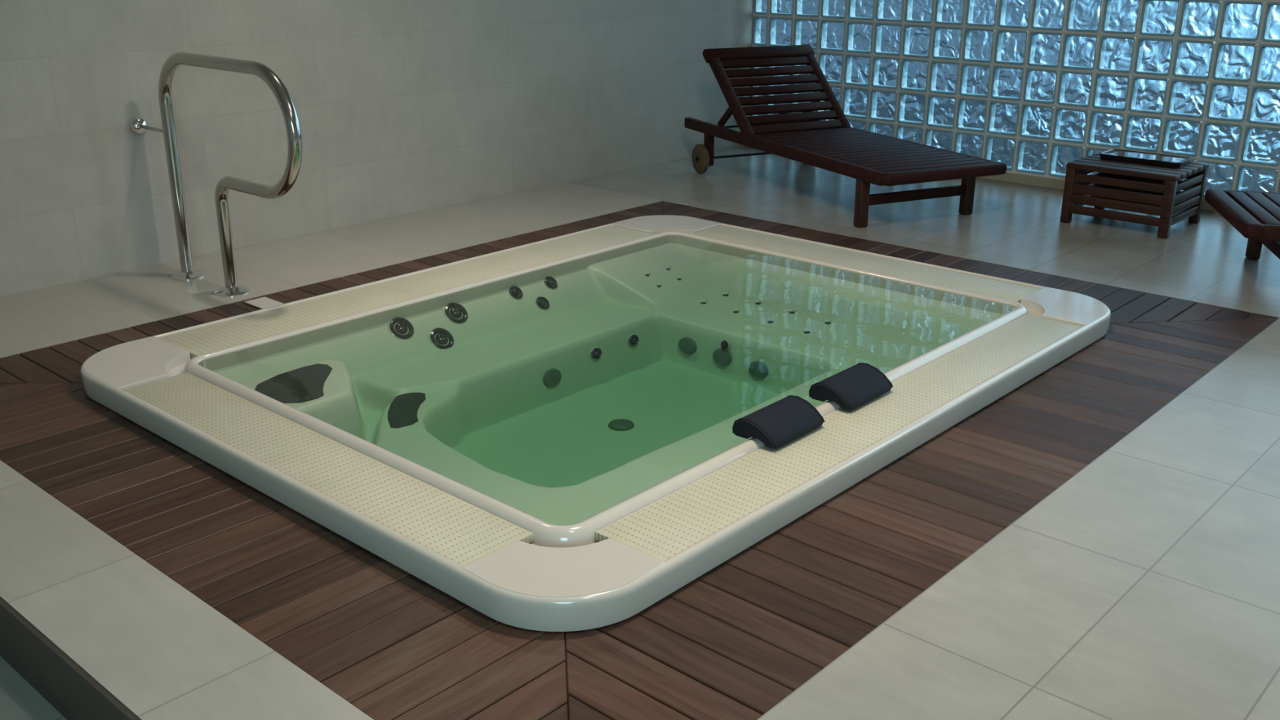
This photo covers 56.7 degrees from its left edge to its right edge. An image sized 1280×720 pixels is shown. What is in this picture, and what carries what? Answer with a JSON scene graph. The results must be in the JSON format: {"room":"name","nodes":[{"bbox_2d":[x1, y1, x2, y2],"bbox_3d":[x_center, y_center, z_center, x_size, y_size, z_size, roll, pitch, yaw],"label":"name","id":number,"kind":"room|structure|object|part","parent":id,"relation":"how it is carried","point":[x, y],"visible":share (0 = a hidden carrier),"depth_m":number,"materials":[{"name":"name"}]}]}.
{"room":"indoor spa","nodes":[
{"label":"indoor spa","id":0,"kind":"room"},
{"bbox_2d":[0,656,66,719],"bbox_3d":[-1.458,1.246,1.081,6.843,0.035,2.546,17,26,39],"label":"floor","id":1,"kind":"structure","parent":0,"point":[19,700],"depth_m":2.50,"materials":[{"name":"grey tile"}]},
{"bbox_2d":[0,0,754,297],"bbox_3d":[-2.060,-1.473,4.920,0.120,3.080,8.470,17,26,39],"label":"wall","id":2,"kind":"structure","parent":0,"point":[403,107],"depth_m":5.59,"materials":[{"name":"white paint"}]},
{"bbox_2d":[0,146,1279,719],"bbox_3d":[0.524,0.571,3.178,6.843,0.500,8.470,17,26,39],"label":"floor","id":3,"kind":"structure","parent":0,"point":[1145,585],"depth_m":2.81,"materials":[{"name":"grey tile"}]},
{"bbox_2d":[0,596,140,719],"bbox_3d":[-0.607,0.836,1.938,6.843,0.163,0.013,17,26,39],"label":"trim","id":4,"kind":"structure","parent":3,"relation":"attached to","point":[67,686],"depth_m":2.43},
{"bbox_2d":[130,52,302,297],"bbox_3d":[-1.650,-0.714,4.628,1.202,0.930,0.136,17,26,39],"label":"handrail","id":5,"kind":"object","parent":3,"relation":"on","point":[231,289],"visible":1,"depth_m":4.65,"materials":[{"name":"metal"}]},
{"bbox_2d":[80,214,1111,631],"bbox_3d":[-0.025,0.046,4.140,2.308,0.348,2.944,17,26,39],"label":"tub","id":6,"kind":"object","parent":3,"relation":"in","point":[540,435],"visible":0.95,"depth_m":3.94,"materials":[{"name":"plastic"}]},
{"bbox_2d":[123,372,533,566],"bbox_3d":[-0.895,0.252,3.127,1.570,0.022,0.210,17,26,39],"label":"grille","id":7,"kind":"object","parent":6,"relation":"attached to","point":[455,526],"depth_m":3.01,"materials":[{"name":"plastic"}]},
{"bbox_2d":[159,225,653,359],"bbox_3d":[-0.773,-0.310,4.695,0.286,0.022,2.235,17,26,39],"label":"grille","id":8,"kind":"object","parent":6,"relation":"attached to","point":[211,336],"depth_m":4.51,"materials":[{"name":"plastic"}]},
{"bbox_2d":[732,395,824,448],"bbox_3d":[0.380,0.163,3.235,0.146,0.062,0.238,17,26,39],"label":"headrest pillow","id":9,"kind":"object","parent":6,"relation":"on","point":[780,423],"visible":1,"depth_m":3.19,"materials":[{"name":"black leather"}]},
{"bbox_2d":[595,314,1081,561],"bbox_3d":[0.721,0.147,3.429,0.210,0.022,2.235,17,26,39],"label":"grille","id":10,"kind":"object","parent":6,"relation":"attached to","point":[671,521],"depth_m":3.13,"materials":[{"name":"plastic"}]},
{"bbox_2d":[808,362,893,410],"bbox_3d":[0.623,0.072,3.489,0.146,0.062,0.238,17,26,39],"label":"headrest pillow","id":11,"kind":"object","parent":6,"relation":"on","point":[860,384],"visible":1,"depth_m":3.44,"materials":[{"name":"black leather"}]},
{"bbox_2d":[692,225,1041,302],"bbox_3d":[0.886,-0.412,4.990,1.570,0.022,0.256,17,26,39],"label":"grille","id":12,"kind":"object","parent":6,"relation":"attached to","point":[1003,288],"depth_m":4.93,"materials":[{"name":"plastic"}]},
{"bbox_2d":[0,201,1279,719],"bbox_3d":[0.010,-0.028,4.150,3.095,0.030,3.771,17,26,39],"label":"wooden deck","id":13,"kind":"object","parent":3,"relation":"on","point":[735,641],"visible":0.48,"depth_m":2.82,"materials":[{"name":"brown wood"}]},
{"bbox_2d":[244,297,283,309],"bbox_3d":[-1.454,-0.218,4.615,0.170,0.006,0.092,17,26,39],"label":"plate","id":14,"kind":"structure","parent":13,"relation":"on","point":[261,303],"depth_m":4.62,"materials":[{"name":"white plastic"}]},
{"bbox_2d":[684,44,1007,227],"bbox_3d":[1.044,-1.294,6.562,0.829,0.730,2.065,-9,22,-24],"label":"sun lounger","id":15,"kind":"object","parent":3,"relation":"on","point":[866,157],"visible":1,"depth_m":6.73,"materials":[{"name":"brown wood"}]},
{"bbox_3d":[0.415,-1.276,7.153,0.044,0.203,0.060,-9,22,-24],"label":"leg","id":16,"kind":"part","parent":15,"relation":"part of","materials":[{"name":"brown wood"}]},
{"bbox_3d":[0.734,-1.430,7.201,0.642,0.014,0.014,-9,22,-24],"label":"prop rod","id":17,"kind":"part","parent":15,"relation":"part of","materials":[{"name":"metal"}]},
{"bbox_3d":[0.810,-1.586,6.978,0.746,0.462,0.522,-9,22,-24],"label":"backrest","id":18,"kind":"part","parent":15,"relation":"part of","materials":[{"name":"brown wood"}]},
{"bbox_3d":[0.725,-1.163,6.482,0.044,0.062,2.005,-9,22,-24],"label":"rail","id":19,"kind":"part","parent":15,"relation":"part of","materials":[{"name":"brown wood"}]},
{"bbox_3d":[1.091,-0.777,5.832,0.058,0.248,0.052,-9,22,-24],"label":"leg","id":20,"kind":"part","parent":15,"relation":"part of","materials":[{"name":"brown wood"}]},
{"bbox_3d":[1.211,-1.091,6.269,0.734,0.059,1.299,-9,22,-24],"label":"seat","id":21,"kind":"part","parent":15,"relation":"part of","materials":[{"name":"brown wood"}]},
{"bbox_3d":[1.337,-1.260,6.758,0.044,0.062,2.005,-9,22,-24],"label":"rail","id":22,"kind":"part","parent":15,"relation":"part of","materials":[{"name":"brown wood"}]},
{"bbox_3d":[1.686,-0.872,6.101,0.058,0.248,0.052,-9,22,-24],"label":"leg","id":23,"kind":"part","parent":15,"relation":"part of","materials":[{"name":"brown wood"}]},
{"bbox_2d":[976,172,1217,212],"bbox_3d":[2.975,-0.835,6.296,5.922,0.054,0.102,17,26,39],"label":"kerb","id":24,"kind":"object","parent":3,"relation":"on","point":[1006,177],"visible":0.05,"depth_m":6.83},
{"bbox_2d":[1059,151,1208,239],"bbox_3d":[2.468,-0.835,5.928,0.529,0.300,0.477,17,26,39],"label":"side table","id":25,"kind":"object","parent":3,"relation":"on","point":[1140,188],"visible":0.98,"depth_m":5.78,"materials":[{"name":"brown wood"}]},
{"bbox_3d":[2.146,-0.825,5.933,0.044,0.276,0.044,17,26,39],"label":"leg","id":26,"kind":"part","parent":25,"relation":"part of","materials":[{"name":"brown wood"}]},
{"bbox_3d":[2.284,-0.894,6.084,0.018,0.200,0.415,17,26,39],"label":"panel","id":27,"kind":"part","parent":25,"relation":"part of","materials":[{"name":"brown wood"}]},
{"bbox_3d":[2.434,-0.933,6.235,0.044,0.276,0.044,17,26,39],"label":"leg","id":28,"kind":"part","parent":25,"relation":"part of","materials":[{"name":"brown wood"}]},
{"bbox_3d":[2.319,-0.782,5.771,0.465,0.200,0.018,17,26,39],"label":"panel","id":29,"kind":"part","parent":25,"relation":"part of","materials":[{"name":"brown wood"}]},
{"bbox_2d":[1099,149,1191,167],"bbox_3d":[2.526,-1.010,5.933,0.400,0.025,0.200,17,26,39],"label":"tray","id":30,"kind":"object","parent":25,"relation":"on","point":[1171,161],"visible":1,"depth_m":5.90,"materials":[{"name":"black paint"}]},
{"bbox_3d":[2.618,-0.893,6.084,0.465,0.200,0.018,17,26,39],"label":"panel","id":31,"kind":"part","parent":25,"relation":"part of","materials":[{"name":"brown wood"}]},
{"bbox_3d":[2.503,-0.716,5.630,0.044,0.276,0.044,17,26,39],"label":"leg","id":32,"kind":"part","parent":25,"relation":"part of","materials":[{"name":"brown wood"}]},
{"bbox_3d":[2.653,-0.781,5.771,0.018,0.200,0.415,17,26,39],"label":"panel","id":33,"kind":"part","parent":25,"relation":"part of","materials":[{"name":"brown wood"}]},
{"bbox_3d":[2.791,-0.823,5.932,0.044,0.276,0.044,17,26,39],"label":"leg","id":34,"kind":"part","parent":25,"relation":"part of","materials":[{"name":"brown wood"}]},
{"bbox_2d":[1204,188,1279,259],"bbox_3d":[3.447,-0.629,4.721,2.065,0.730,0.829,4,20,12],"label":"sun lounger","id":35,"kind":"object","parent":3,"relation":"on","point":[1255,215],"visible":1,"depth_m":4.93,"materials":[{"name":"wood"}]},
{"bbox_3d":[3.551,-0.646,5.060,2.005,0.062,0.044,4,20,12],"label":"rail","id":36,"kind":"part","parent":35,"relation":"part of","materials":[{"name":"brown wood"}]},
{"bbox_3d":[2.741,-0.571,5.270,0.052,0.248,0.058,4,20,12],"label":"leg","id":37,"kind":"part","parent":35,"relation":"part of","materials":[{"name":"brown wood"}]},
{"bbox_3d":[3.402,-0.423,4.437,2.005,0.062,0.044,4,20,12],"label":"rail","id":38,"kind":"part","parent":35,"relation":"part of","materials":[{"name":"brown wood"}]},
{"bbox_3d":[2.988,-3.207,5.455,5.922,0.154,0.100,17,26,39],"label":"wall","id":39,"kind":"structure","parent":0,"visible":0},
{"bbox_2d":[750,0,1279,199],"bbox_3d":[2.981,-1.995,5.878,5.928,2.413,0.078,17,26,39],"label":"window","id":40,"kind":"structure","parent":39,"relation":"in","point":[1034,87],"depth_m":6.66,"materials":[{"name":"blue glass"}]}
]}

